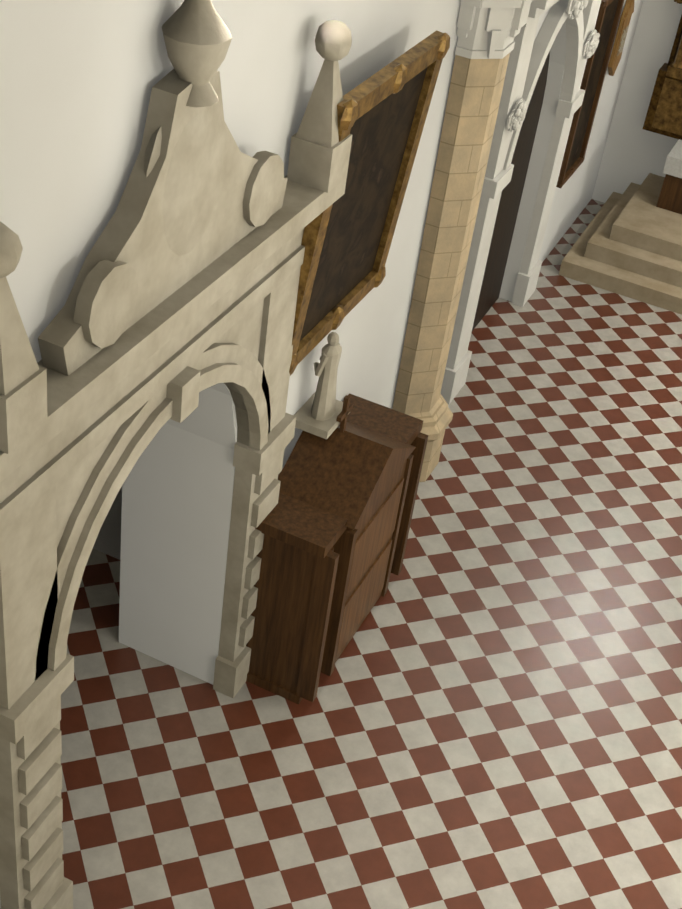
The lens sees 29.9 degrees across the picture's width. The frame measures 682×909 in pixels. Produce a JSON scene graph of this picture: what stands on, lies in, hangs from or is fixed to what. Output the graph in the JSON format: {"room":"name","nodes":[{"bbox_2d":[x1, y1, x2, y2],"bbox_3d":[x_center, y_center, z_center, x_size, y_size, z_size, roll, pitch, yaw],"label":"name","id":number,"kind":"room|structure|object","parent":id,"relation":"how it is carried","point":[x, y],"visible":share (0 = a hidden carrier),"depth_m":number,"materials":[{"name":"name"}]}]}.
{"room":"church interior","nodes":[
{"label":"church interior","id":0,"kind":"room"},
{"bbox_2d":[93,487,121,559],"bbox_3d":[10.400,2.328,11.594,34.300,7.000,17.700,21,39,16],"label":"wall","id":1,"kind":"structure","parent":0,"point":[108,541],"depth_m":15.89,"materials":[{"name":"paint"}]},
{"bbox_2d":[0,0,681,908],"bbox_3d":[8.744,1.031,5.062,34.400,16.500,51.400,21,39,16],"label":"wall","id":2,"kind":"structure","parent":0,"point":[80,80],"depth_m":12.43,"materials":[{"name":"white paint"}]},
{"bbox_2d":[0,0,351,908],"bbox_3d":[-1.420,0.198,10.789,0.458,8.480,5.034,21,39,16],"label":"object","id":3,"kind":"structure","parent":2,"relation":"attached to","point":[182,292],"depth_m":9.60,"materials":[{"name":"beige stone"}]},
{"bbox_2d":[294,332,349,438],"bbox_3d":[-0.156,-0.831,13.611,0.440,1.119,0.600,21,39,16],"label":"statue","id":4,"kind":"object","parent":2,"relation":"attached to","point":[317,413],"visible":0.98,"depth_m":13.65,"materials":[{"name":"stone"}]},
{"bbox_2d":[289,30,449,375],"bbox_3d":[0.206,-2.467,12.635,0.477,2.984,2.500,21,39,16],"label":"picture frame","id":5,"kind":"object","parent":2,"relation":"attached to","point":[347,237],"visible":0.94,"depth_m":12.60,"materials":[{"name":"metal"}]},
{"bbox_2d":[472,51,549,330],"bbox_3d":[2.474,-4.192,19.847,0.060,5.450,2.920,21,39,16],"label":"door leaf","id":6,"kind":"structure","parent":2,"relation":"in","point":[505,221],"depth_m":20.82,"materials":[{"name":"brown wood"}]},
{"bbox_2d":[441,0,600,404],"bbox_3d":[3.066,-4.863,19.061,0.479,7.618,4.660,21,39,16],"label":"door frame","id":7,"kind":"structure","parent":2,"relation":"attached to","point":[527,57],"depth_m":18.77,"materials":[{"name":"white stone"}]},
{"bbox_2d":[556,0,623,187],"bbox_3d":[4.224,-6.234,21.610,0.152,3.250,1.450,21,39,16],"label":"picture frame","id":8,"kind":"object","parent":2,"relation":"attached to","point":[608,18],"visible":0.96,"depth_m":21.71,"materials":[{"name":"brown wood"}]},
{"bbox_2d":[608,0,633,75],"bbox_3d":[5.016,-7.566,22.662,0.102,1.742,0.637,21,39,16],"label":"station","id":9,"kind":"object","parent":2,"relation":"attached to","point":[620,37],"visible":1,"depth_m":22.60,"materials":[{"name":"brown wood"}]},
{"bbox_2d":[643,0,681,139],"bbox_3d":[8.422,-8.665,21.666,5.278,7.988,0.841,21,39,16],"label":"altarpiece","id":10,"kind":"object","parent":2,"relation":"attached to","point":[664,115],"visible":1,"depth_m":24.15,"materials":[{"name":"gold"}]},
{"bbox_2d":[60,199,681,908],"bbox_3d":[7.731,7.668,10.110,34.400,0.300,51.400,21,39,16],"label":"floor","id":11,"kind":"structure","parent":0,"point":[490,717],"depth_m":14.66,"materials":[{"name":"multicoloured tile"}]},
{"bbox_2d":[246,393,428,703],"bbox_3d":[-0.072,0.736,14.620,1.080,3.350,2.680,21,39,16],"label":"wooden cabinet","id":12,"kind":"object","parent":11,"relation":"on","point":[333,527],"visible":0.94,"depth_m":13.89,"materials":[{"name":"brown wood"}]},
{"bbox_2d":[392,53,509,481],"bbox_3d":[1.426,-2.269,16.542,0.670,6.150,1.340,21,39,16],"label":"stone pillar","id":13,"kind":"structure","parent":11,"relation":"on","point":[473,103],"depth_m":15.51,"materials":[{"name":"stone"}]},
{"bbox_2d":[455,0,532,58],"bbox_3d":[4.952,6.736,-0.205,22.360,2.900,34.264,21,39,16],"label":"capital","id":14,"kind":"object","parent":13,"relation":"on","point":[489,29],"visible":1,"depth_m":14.23,"materials":[{"name":"white stone"}]},
{"bbox_2d":[559,173,681,314],"bbox_3d":[14.525,-0.858,21.685,21.600,0.900,3.580,21,39,16],"label":"steps","id":15,"kind":"structure","parent":11,"relation":"on","point":[628,242],"depth_m":23.39,"materials":[{"name":"stone"}]},
{"bbox_2d":[656,139,681,213],"bbox_3d":[7.593,-4.830,23.901,3.120,1.040,0.970,21,39,16],"label":"altar","id":16,"kind":"object","parent":15,"relation":"on","point":[670,197],"visible":1,"depth_m":23.96,"materials":[{"name":"brown wood"}]}
]}

